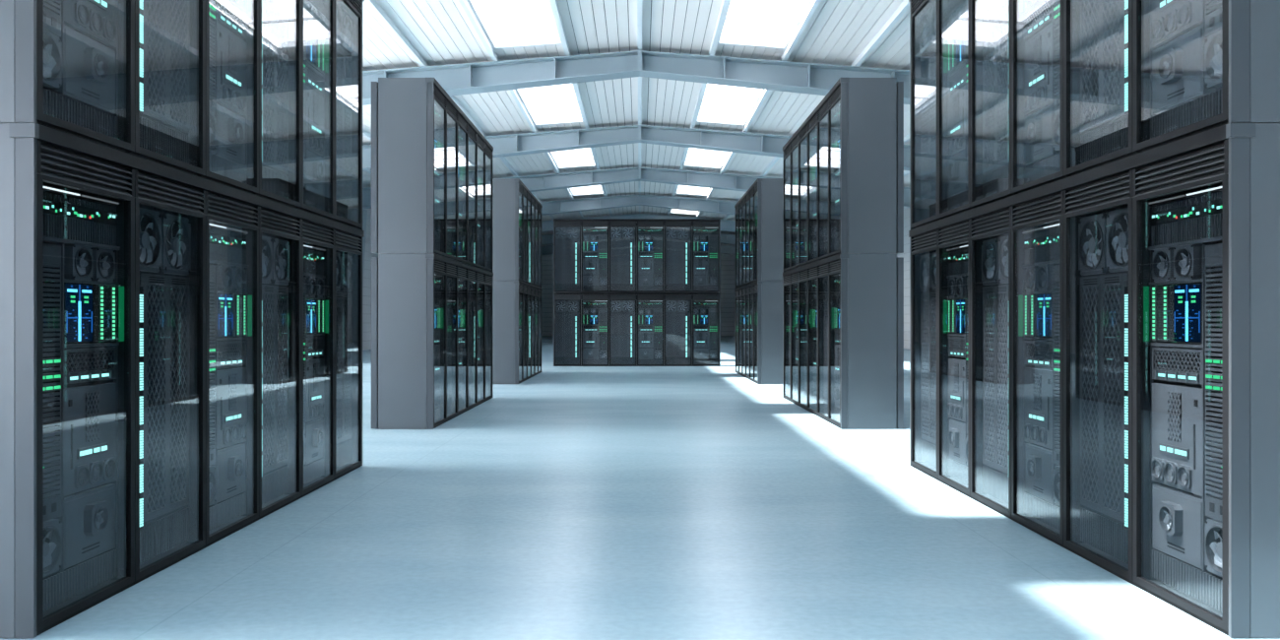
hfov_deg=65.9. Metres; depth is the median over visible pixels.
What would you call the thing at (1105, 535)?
grille
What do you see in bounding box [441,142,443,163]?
lamp
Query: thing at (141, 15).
light
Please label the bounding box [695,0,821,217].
beam
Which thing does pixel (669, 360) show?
grille
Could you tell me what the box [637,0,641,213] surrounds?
beam
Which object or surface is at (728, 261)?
wall
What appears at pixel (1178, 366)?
tray
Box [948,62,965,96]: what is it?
tray
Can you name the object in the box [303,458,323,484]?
grille
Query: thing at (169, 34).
tall cabinet
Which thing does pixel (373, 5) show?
beam
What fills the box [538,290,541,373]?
tall cabinet
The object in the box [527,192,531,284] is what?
tall cabinet
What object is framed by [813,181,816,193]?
tray
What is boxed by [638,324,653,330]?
tray
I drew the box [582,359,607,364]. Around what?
grille
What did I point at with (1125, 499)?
light
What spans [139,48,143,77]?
light
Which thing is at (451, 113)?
glass door
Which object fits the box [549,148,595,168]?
window
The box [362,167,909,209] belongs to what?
beam
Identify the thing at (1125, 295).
light
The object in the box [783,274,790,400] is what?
tall cabinet
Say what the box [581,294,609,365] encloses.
tall cabinet
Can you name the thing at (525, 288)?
tall cabinet
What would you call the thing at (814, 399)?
grille
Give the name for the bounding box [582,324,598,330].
tray
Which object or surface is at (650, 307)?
tall cabinet
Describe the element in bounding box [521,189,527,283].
tall cabinet
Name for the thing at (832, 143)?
lamp
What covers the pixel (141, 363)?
light
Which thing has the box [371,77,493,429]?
enclosure
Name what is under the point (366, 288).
wall
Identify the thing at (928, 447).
grille
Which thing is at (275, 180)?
grille
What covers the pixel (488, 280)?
tall cabinet
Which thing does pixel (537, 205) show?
tall cabinet
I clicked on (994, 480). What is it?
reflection
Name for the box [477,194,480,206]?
tray
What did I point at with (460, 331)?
tray
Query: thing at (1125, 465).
light
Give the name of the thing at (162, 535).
grille
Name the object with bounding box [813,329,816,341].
tray
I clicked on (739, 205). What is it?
tall cabinet
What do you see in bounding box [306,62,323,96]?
tray
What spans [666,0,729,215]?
beam
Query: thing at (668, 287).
grille
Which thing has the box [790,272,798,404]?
tall cabinet
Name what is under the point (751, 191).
tall cabinet
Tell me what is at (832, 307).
lamp
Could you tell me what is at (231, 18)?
tray
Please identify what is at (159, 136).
grille
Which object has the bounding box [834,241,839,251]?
grille
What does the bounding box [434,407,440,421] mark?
grille
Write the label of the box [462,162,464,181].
lamp
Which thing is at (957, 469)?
grille
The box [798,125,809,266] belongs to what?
tall cabinet
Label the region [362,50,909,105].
beam
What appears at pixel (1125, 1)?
light
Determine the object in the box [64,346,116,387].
tray
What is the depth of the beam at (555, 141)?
34.00 m
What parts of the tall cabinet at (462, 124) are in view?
vent panel, server panel, rack rail, light panel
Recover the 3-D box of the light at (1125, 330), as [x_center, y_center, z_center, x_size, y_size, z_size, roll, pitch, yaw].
[2.574,0.114,5.219,0.005,0.146,0.040,0,0,0]
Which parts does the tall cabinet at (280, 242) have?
panel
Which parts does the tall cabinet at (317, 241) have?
vent panel, rack rail, server panel, light panel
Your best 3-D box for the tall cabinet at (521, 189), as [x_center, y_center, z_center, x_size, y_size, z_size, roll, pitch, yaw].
[-2.741,-1.917,21.512,0.320,2.111,0.822,0,0,0]
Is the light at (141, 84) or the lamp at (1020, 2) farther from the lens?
the lamp at (1020, 2)
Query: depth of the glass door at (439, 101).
13.08 m
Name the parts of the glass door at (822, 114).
panel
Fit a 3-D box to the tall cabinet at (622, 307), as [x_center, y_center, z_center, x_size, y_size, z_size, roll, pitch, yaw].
[-0.499,0.280,29.660,0.822,2.111,0.320,0,0,0]
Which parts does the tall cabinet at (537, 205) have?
glass pane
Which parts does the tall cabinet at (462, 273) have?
vent panel, server panel, rack rail, light panel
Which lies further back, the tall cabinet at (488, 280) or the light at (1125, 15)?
the tall cabinet at (488, 280)
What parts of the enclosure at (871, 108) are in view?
corner post, corner post, cap rail, cap rail, corner post, corner post, panel, panel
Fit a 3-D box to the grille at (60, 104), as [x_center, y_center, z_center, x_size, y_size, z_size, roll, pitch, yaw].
[-2.674,-0.967,4.640,0.030,0.140,0.745,0,0,0]
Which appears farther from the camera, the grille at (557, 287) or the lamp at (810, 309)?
the grille at (557, 287)
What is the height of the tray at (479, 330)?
0.177 m
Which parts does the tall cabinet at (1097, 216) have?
panel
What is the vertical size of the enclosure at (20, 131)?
4.394 m
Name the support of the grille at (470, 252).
attached to the tall cabinet at (472, 136)
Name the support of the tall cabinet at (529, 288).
on the enclosure at (505, 191)
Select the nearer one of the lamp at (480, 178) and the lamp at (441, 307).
the lamp at (441, 307)
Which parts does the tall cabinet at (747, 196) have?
glass pane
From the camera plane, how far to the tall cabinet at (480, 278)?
16.45 m
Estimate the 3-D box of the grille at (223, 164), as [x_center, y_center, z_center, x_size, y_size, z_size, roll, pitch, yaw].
[-2.674,-0.967,6.292,0.030,0.140,0.745,0,0,0]
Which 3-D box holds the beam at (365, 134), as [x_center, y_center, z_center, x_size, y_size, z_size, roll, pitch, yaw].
[-8.940,-6.089,22.000,0.110,0.142,132.000,0,0,0]
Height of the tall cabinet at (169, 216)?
2.111 m
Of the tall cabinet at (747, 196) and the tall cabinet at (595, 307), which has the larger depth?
the tall cabinet at (595, 307)
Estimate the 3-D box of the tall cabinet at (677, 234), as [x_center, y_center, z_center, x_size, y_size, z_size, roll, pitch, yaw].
[1.153,-1.917,29.660,0.822,2.111,0.320,0,0,0]
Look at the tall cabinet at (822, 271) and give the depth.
13.97 m
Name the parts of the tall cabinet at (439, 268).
vent panel, server panel, rack rail, light panel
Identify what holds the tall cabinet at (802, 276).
on the enclosure at (871, 108)
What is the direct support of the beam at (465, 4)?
on the beam at (546, 239)
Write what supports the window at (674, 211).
attached to the ceiling
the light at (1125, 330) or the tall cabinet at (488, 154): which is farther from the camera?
the tall cabinet at (488, 154)
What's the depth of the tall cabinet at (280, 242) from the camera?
7.30 m
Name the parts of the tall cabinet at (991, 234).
panel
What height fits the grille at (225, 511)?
0.140 m
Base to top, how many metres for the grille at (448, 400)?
0.195 m
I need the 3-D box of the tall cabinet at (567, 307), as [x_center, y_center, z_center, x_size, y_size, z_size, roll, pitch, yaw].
[-2.150,0.280,29.660,0.822,2.111,0.320,0,0,0]
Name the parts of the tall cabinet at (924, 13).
panel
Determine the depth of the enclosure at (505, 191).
21.08 m
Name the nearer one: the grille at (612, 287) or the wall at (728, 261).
the grille at (612, 287)
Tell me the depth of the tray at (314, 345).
8.10 m
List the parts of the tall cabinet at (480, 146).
vent panel, server panel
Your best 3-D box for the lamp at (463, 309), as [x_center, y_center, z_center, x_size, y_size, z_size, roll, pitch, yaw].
[-2.635,-0.035,14.819,0.036,0.280,0.005,0,0,0]
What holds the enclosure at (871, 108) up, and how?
on the floor
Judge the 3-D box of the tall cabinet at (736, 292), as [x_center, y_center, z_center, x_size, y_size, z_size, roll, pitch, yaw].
[2.680,0.280,25.641,0.320,2.111,0.822,0,0,0]
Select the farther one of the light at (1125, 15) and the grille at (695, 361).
the grille at (695, 361)
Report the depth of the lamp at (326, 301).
8.33 m
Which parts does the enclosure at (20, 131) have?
panel, panel, corner post, corner post, cap rail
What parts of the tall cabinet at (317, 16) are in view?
rack rail, server panel, vent panel, light panel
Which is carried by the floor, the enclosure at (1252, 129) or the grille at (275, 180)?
the enclosure at (1252, 129)
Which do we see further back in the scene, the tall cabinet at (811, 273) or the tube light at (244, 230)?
the tall cabinet at (811, 273)
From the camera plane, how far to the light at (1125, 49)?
5.22 m
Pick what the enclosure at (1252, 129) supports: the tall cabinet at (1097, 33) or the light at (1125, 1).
the tall cabinet at (1097, 33)
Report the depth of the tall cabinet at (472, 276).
15.62 m
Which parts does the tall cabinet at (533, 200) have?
glass pane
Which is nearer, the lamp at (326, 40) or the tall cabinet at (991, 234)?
the tall cabinet at (991, 234)
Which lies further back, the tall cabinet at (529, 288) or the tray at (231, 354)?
the tall cabinet at (529, 288)
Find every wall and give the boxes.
[362,208,378,350]
[541,254,735,335]
[896,207,909,349]
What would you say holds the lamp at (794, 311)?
attached to the tall cabinet at (795, 277)
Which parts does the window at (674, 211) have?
pane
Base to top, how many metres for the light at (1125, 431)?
0.146 m
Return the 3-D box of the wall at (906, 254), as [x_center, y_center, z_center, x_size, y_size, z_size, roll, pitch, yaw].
[12.880,-2.260,22.000,0.160,7.230,132.000,0,0,0]
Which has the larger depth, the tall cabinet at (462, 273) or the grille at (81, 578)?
the tall cabinet at (462, 273)
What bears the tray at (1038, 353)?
on the tall cabinet at (1037, 225)
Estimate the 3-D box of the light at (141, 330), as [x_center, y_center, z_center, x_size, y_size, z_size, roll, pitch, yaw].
[-2.635,0.114,5.219,0.005,0.146,0.040,0,0,0]
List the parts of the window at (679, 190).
pane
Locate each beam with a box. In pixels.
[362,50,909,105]
[362,125,909,171]
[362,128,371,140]
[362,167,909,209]
[364,0,555,218]
[458,0,583,217]
[539,194,737,215]
[541,213,735,232]
[541,233,735,245]
[541,244,735,255]
[549,0,612,215]
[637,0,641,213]
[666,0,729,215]
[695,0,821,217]
[723,0,909,220]
[903,133,909,143]
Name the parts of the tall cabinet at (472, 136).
panel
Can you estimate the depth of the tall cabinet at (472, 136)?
15.62 m
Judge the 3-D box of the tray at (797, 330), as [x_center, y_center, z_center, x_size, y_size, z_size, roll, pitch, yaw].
[2.607,0.222,16.227,0.042,0.177,0.455,0,0,0]
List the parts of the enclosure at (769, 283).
cap rail, cap rail, corner post, corner post, panel, panel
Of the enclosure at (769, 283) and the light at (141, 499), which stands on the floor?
the enclosure at (769, 283)
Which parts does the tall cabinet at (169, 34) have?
panel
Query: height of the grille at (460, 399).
0.140 m
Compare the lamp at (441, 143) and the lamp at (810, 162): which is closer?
the lamp at (441, 143)
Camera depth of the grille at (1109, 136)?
5.54 m
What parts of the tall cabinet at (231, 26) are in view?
rack rail, server panel, light panel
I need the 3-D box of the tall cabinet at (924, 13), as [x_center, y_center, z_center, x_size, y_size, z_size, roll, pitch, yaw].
[2.680,-1.917,8.768,0.320,2.111,0.822,0,0,0]
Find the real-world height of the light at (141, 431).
0.146 m
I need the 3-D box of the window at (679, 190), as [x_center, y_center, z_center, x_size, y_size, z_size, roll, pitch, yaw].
[2.682,-6.664,47.810,1.728,0.260,7.720,0,0,0]
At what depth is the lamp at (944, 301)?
8.33 m
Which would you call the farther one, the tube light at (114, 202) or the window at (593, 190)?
the window at (593, 190)
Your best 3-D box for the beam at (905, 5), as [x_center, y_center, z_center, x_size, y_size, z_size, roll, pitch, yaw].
[5.364,-6.358,22.000,0.110,0.142,132.000,0,0,0]
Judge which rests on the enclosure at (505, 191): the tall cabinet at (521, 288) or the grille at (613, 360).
the tall cabinet at (521, 288)
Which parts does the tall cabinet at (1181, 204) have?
light panel, server panel, rack rail, vent panel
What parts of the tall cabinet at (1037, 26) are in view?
light panel, server panel, rack rail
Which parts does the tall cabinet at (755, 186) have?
glass pane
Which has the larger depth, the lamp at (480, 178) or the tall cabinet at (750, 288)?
the tall cabinet at (750, 288)
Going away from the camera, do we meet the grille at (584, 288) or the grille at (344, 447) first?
the grille at (344, 447)
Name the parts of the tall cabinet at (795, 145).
light panel, vent panel, server panel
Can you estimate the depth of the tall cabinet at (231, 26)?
6.42 m
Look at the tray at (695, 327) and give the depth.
29.57 m
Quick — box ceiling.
[362,0,909,246]
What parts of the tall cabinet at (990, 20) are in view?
panel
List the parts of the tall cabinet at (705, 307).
light panel, server panel, vent panel, rack rail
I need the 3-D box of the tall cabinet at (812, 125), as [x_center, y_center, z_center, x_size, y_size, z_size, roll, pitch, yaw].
[2.680,-1.917,14.428,0.320,2.111,0.822,0,0,0]
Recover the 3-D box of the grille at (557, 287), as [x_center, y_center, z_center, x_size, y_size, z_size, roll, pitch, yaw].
[-2.155,-0.995,29.601,0.750,0.195,0.030,0,0,0]
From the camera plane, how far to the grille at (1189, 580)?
4.69 m
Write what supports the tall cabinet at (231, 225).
on the enclosure at (20, 131)
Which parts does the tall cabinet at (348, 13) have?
panel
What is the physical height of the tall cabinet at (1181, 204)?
2.111 m
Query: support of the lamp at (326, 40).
attached to the tall cabinet at (317, 16)
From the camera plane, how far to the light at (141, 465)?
5.23 m
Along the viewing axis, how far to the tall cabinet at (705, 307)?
29.57 m
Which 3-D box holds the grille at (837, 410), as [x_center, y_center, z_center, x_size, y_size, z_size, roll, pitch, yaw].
[2.613,1.230,12.778,0.030,0.140,0.745,0,0,0]
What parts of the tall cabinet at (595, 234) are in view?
light panel, server panel, vent panel, rack rail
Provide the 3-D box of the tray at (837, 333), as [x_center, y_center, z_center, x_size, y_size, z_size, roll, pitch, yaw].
[2.607,0.222,12.923,0.042,0.177,0.455,0,0,0]
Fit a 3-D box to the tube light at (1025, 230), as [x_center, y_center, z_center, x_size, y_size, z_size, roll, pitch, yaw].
[2.590,-0.594,6.292,0.024,0.022,0.745,0,0,0]
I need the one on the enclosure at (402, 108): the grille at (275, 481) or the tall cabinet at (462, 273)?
the tall cabinet at (462, 273)
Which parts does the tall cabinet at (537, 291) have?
glass pane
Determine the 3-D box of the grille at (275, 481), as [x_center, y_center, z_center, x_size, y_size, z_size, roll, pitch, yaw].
[-2.682,1.202,7.120,0.030,0.195,0.750,0,0,0]
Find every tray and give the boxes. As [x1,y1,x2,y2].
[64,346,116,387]
[217,0,246,40]
[217,340,246,369]
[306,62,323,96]
[306,336,323,359]
[434,161,440,178]
[434,330,440,344]
[458,329,462,341]
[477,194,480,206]
[477,328,480,339]
[582,252,598,257]
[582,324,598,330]
[638,252,653,257]
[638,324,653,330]
[693,252,708,257]
[693,324,708,330]
[795,194,798,206]
[795,328,798,339]
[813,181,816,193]
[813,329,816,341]
[834,162,839,178]
[834,330,839,344]
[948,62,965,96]
[948,336,965,359]
[1024,0,1052,40]
[1024,340,1052,370]
[1152,346,1202,387]
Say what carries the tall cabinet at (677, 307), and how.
on the enclosure at (553, 220)
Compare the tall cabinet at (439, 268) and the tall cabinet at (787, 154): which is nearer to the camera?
the tall cabinet at (439, 268)
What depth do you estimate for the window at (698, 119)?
31.11 m
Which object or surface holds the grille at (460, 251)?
attached to the tall cabinet at (462, 124)
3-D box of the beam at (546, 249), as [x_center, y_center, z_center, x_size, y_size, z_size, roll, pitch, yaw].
[0.000,-5.774,80.510,25.600,1.814,0.620,0,0,0]
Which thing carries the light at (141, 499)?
attached to the tall cabinet at (169, 216)
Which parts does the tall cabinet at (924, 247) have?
panel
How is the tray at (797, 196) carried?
on the tall cabinet at (795, 145)
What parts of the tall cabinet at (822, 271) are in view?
panel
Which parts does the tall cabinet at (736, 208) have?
glass pane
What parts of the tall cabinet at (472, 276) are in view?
panel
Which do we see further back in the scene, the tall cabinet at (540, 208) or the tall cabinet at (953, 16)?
the tall cabinet at (540, 208)
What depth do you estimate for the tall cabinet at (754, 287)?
21.64 m
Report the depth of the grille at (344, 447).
8.91 m
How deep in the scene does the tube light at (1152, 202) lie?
4.65 m
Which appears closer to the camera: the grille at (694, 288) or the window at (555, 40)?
the window at (555, 40)
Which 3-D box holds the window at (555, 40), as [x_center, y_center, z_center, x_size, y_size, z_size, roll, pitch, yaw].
[-2.682,-6.664,19.910,1.728,0.260,7.720,0,0,0]
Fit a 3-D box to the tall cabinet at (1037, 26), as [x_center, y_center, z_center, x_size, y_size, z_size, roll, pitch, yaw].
[2.680,-1.917,6.290,0.320,2.111,0.822,0,0,0]
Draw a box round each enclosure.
[0,0,364,638]
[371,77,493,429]
[492,178,542,383]
[552,218,720,366]
[734,178,782,383]
[782,77,903,429]
[908,0,1279,638]
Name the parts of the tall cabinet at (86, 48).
rack rail, server panel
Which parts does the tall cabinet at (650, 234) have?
light panel, server panel, vent panel, rack rail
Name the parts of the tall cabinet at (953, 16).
light panel, vent panel, server panel, rack rail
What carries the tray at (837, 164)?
on the glass door at (834, 102)
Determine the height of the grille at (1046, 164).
0.140 m
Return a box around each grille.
[43,88,116,138]
[43,549,116,612]
[139,117,189,163]
[139,507,189,564]
[209,153,246,184]
[209,492,246,530]
[261,166,288,198]
[261,466,288,504]
[303,190,323,210]
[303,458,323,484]
[336,196,351,220]
[336,440,351,467]
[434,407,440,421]
[447,398,450,414]
[458,250,462,258]
[458,397,462,408]
[468,251,471,261]
[468,390,471,403]
[555,284,579,290]
[555,357,579,364]
[582,286,607,290]
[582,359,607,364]
[610,284,635,290]
[610,357,635,364]
[638,286,662,290]
[638,359,662,364]
[665,284,690,290]
[665,357,690,364]
[693,286,717,290]
[693,359,717,364]
[813,397,816,408]
[824,242,828,255]
[824,398,828,414]
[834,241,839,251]
[834,407,839,420]
[920,196,936,220]
[920,440,936,468]
[948,190,967,210]
[948,458,967,484]
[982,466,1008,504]
[1024,153,1059,183]
[1024,492,1059,530]
[1080,117,1128,163]
[1080,507,1128,564]
[1152,88,1221,137]
[1152,549,1221,611]
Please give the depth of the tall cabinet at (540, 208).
25.70 m
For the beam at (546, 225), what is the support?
attached to the wall at (366, 288)
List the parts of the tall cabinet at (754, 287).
glass pane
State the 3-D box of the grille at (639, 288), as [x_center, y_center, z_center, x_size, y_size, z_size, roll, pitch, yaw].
[0.326,-0.967,29.593,0.745,0.140,0.030,0,0,0]
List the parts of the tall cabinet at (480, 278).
vent panel, server panel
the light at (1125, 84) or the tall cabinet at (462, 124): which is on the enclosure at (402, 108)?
the tall cabinet at (462, 124)
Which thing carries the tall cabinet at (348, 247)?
on the enclosure at (20, 131)
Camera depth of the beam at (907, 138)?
32.92 m
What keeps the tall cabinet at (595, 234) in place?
on the enclosure at (553, 220)
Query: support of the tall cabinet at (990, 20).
on the enclosure at (1252, 129)
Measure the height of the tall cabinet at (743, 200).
2.111 m
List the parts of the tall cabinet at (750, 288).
glass pane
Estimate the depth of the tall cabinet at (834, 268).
13.12 m
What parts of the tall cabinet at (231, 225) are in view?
vent panel, rack rail, server panel, light panel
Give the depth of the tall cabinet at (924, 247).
9.02 m
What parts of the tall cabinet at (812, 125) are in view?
vent panel, light panel, server panel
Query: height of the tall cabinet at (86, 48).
2.111 m
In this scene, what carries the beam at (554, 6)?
on the beam at (546, 239)
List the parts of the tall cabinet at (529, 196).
glass pane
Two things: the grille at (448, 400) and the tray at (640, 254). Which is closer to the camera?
the grille at (448, 400)
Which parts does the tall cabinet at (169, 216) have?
panel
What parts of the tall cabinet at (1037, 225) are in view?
light panel, server panel, rack rail, vent panel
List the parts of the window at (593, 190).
pane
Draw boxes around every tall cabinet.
[36,0,134,152]
[36,139,134,632]
[128,0,205,176]
[133,169,205,580]
[199,0,258,193]
[205,190,258,544]
[254,0,301,207]
[258,206,301,516]
[296,0,334,218]
[299,219,334,495]
[328,0,362,228]
[334,229,362,477]
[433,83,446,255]
[433,258,446,427]
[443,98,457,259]
[446,262,457,420]
[455,113,467,263]
[457,266,467,414]
[465,123,476,266]
[467,268,476,409]
[474,133,485,268]
[476,271,485,404]
[482,144,492,271]
[485,274,492,399]
[518,183,523,281]
[518,284,523,383]
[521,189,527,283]
[523,286,527,380]
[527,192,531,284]
[527,287,531,378]
[530,197,535,285]
[531,288,535,376]
[533,202,538,287]
[535,290,538,374]
[537,205,541,288]
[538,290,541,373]
[554,221,581,292]
[554,294,581,365]
[581,221,609,292]
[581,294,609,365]
[609,221,637,292]
[609,294,637,365]
[637,221,664,292]
[637,294,664,365]
[664,221,692,292]
[664,294,692,365]
[692,221,719,292]
[692,294,719,365]
[735,205,739,288]
[735,290,738,373]
[738,202,743,287]
[738,289,741,374]
[741,197,746,285]
[741,288,745,376]
[745,192,749,284]
[745,287,749,378]
[749,188,755,283]
[749,286,753,381]
[753,184,757,281]
[753,285,757,383]
[783,144,793,271]
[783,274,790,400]
[790,135,800,268]
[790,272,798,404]
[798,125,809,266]
[798,269,807,409]
[807,113,819,263]
[807,266,817,414]
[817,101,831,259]
[817,263,828,420]
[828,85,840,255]
[828,259,840,427]
[910,0,943,228]
[910,229,937,477]
[937,0,974,218]
[937,219,971,495]
[969,0,1016,207]
[969,206,1011,516]
[1011,0,1069,193]
[1011,190,1063,544]
[1063,0,1139,176]
[1063,169,1133,580]
[1132,0,1228,152]
[1132,139,1228,632]
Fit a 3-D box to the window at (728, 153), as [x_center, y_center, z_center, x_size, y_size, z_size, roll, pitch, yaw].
[2.682,-6.664,38.510,1.728,0.260,7.720,0,0,0]
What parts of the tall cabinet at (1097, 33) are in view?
panel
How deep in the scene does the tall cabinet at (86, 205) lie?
4.69 m
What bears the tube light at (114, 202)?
attached to the tall cabinet at (86, 205)
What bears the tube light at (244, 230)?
attached to the tall cabinet at (231, 225)
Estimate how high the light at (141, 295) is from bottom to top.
0.146 m
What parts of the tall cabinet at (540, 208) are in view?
glass pane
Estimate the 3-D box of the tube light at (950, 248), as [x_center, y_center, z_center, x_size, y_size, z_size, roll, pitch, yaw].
[2.590,-0.594,7.944,0.024,0.022,0.745,0,0,0]
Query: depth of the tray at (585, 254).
29.58 m
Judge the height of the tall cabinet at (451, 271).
2.111 m
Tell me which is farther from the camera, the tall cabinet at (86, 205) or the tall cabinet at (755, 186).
the tall cabinet at (755, 186)
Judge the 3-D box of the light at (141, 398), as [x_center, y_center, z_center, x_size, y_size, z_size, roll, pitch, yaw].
[-2.635,0.474,5.219,0.005,0.146,0.040,0,0,0]
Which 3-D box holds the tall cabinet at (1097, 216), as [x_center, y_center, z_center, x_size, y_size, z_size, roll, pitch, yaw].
[2.680,0.280,5.464,0.320,2.111,0.822,0,0,0]
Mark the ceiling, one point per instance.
(441, 32)
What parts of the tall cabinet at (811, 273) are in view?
vent panel, light panel, server panel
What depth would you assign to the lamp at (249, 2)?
6.68 m
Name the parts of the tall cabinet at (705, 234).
light panel, server panel, vent panel, rack rail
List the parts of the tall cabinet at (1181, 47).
server panel, rack rail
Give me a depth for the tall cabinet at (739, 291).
24.95 m
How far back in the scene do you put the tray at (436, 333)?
12.98 m
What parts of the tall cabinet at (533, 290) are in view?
glass pane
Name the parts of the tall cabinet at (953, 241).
light panel, server panel, rack rail, vent panel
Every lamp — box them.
[118,286,124,341]
[247,0,252,11]
[247,295,252,336]
[324,39,328,72]
[324,300,328,332]
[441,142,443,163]
[441,307,443,328]
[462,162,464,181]
[462,309,464,327]
[480,178,482,194]
[480,310,482,326]
[792,178,795,194]
[792,310,795,326]
[810,162,812,181]
[810,309,812,327]
[832,142,833,163]
[832,307,833,328]
[943,39,947,72]
[943,300,947,332]
[1018,0,1023,11]
[1018,295,1023,336]
[1143,286,1149,341]
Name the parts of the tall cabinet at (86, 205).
vent panel, rack rail, server panel, light panel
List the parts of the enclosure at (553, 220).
corner post, corner post, cap rail, cap rail, corner post, corner post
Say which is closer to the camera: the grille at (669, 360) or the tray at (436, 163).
the tray at (436, 163)
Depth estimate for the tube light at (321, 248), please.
8.00 m
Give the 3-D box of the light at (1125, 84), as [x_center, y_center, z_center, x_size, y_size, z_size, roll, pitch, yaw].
[2.574,-1.183,5.219,0.005,0.146,0.040,0,0,0]
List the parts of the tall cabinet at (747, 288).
glass pane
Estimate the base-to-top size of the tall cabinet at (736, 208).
2.111 m
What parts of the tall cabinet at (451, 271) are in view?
panel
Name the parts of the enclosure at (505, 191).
panel, panel, corner post, corner post, cap rail, cap rail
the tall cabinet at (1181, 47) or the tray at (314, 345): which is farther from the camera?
the tray at (314, 345)
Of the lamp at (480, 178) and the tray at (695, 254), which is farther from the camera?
the tray at (695, 254)
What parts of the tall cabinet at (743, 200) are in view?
glass pane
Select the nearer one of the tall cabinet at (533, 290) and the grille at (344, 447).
the grille at (344, 447)
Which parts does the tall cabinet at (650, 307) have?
light panel, server panel, vent panel, rack rail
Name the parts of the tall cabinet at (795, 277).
light panel, vent panel, server panel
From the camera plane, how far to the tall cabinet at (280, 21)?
7.33 m
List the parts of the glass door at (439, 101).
vent panel, server panel, rack rail, light panel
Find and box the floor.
[0,335,1279,639]
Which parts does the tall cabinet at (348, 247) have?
panel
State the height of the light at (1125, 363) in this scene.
0.146 m
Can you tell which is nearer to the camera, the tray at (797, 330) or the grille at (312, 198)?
the grille at (312, 198)
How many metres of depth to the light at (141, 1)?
5.23 m
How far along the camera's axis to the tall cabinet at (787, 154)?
17.28 m
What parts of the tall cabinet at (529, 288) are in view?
glass pane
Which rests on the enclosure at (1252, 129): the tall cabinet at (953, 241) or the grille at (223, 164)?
the tall cabinet at (953, 241)
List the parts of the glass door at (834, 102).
light panel, rack rail, vent panel, server panel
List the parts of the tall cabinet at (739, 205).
glass pane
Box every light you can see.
[43,184,119,205]
[139,0,143,9]
[139,13,143,43]
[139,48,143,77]
[139,82,143,111]
[139,294,143,321]
[139,328,143,356]
[139,362,143,390]
[139,396,143,424]
[139,430,143,458]
[139,463,143,493]
[139,498,143,526]
[209,222,248,234]
[303,244,325,251]
[946,244,967,251]
[1022,222,1059,234]
[1124,0,1128,9]
[1124,13,1128,43]
[1124,48,1128,77]
[1124,82,1128,111]
[1124,294,1128,321]
[1124,328,1128,356]
[1124,362,1128,390]
[1124,396,1128,424]
[1124,430,1128,458]
[1124,463,1128,493]
[1124,498,1128,526]
[1149,185,1221,205]
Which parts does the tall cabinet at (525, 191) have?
glass pane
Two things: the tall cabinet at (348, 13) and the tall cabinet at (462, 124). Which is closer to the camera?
the tall cabinet at (348, 13)
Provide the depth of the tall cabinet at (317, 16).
8.16 m
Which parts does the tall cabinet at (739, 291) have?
glass pane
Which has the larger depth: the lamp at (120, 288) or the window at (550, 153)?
the window at (550, 153)
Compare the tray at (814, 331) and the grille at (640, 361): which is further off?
the grille at (640, 361)
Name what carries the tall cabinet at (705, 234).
on the enclosure at (553, 220)
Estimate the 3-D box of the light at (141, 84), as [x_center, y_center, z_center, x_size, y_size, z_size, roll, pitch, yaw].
[-2.635,-1.183,5.219,0.005,0.146,0.040,0,0,0]
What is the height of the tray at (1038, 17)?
0.177 m
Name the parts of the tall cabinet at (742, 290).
glass pane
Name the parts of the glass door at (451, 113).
panel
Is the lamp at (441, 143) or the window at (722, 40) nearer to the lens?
the lamp at (441, 143)
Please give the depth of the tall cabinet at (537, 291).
24.96 m
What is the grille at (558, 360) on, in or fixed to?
attached to the tall cabinet at (567, 307)
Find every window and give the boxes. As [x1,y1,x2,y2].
[466,0,562,49]
[514,83,583,126]
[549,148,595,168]
[565,170,603,195]
[670,196,704,214]
[675,170,714,195]
[683,147,730,168]
[696,83,764,126]
[717,0,812,49]
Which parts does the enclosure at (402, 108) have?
panel, panel, corner post, corner post, cap rail, cap rail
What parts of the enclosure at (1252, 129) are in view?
corner post, corner post, cap rail, corner post, corner post, panel, panel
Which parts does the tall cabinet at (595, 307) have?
light panel, server panel, vent panel, rack rail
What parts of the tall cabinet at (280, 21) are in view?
panel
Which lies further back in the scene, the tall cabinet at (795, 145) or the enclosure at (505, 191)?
the enclosure at (505, 191)
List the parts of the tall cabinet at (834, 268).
light panel, rack rail, vent panel, server panel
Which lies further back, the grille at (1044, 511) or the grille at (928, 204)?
the grille at (928, 204)
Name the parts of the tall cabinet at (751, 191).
glass pane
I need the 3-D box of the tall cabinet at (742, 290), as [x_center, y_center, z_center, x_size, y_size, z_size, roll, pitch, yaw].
[2.680,0.280,23.989,0.320,2.111,0.822,0,0,0]
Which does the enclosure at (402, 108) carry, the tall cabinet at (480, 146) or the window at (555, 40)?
the tall cabinet at (480, 146)
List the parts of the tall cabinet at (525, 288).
glass pane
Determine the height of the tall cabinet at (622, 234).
2.111 m
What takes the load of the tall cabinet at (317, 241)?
on the enclosure at (20, 131)
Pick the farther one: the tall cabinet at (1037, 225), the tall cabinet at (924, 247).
the tall cabinet at (924, 247)

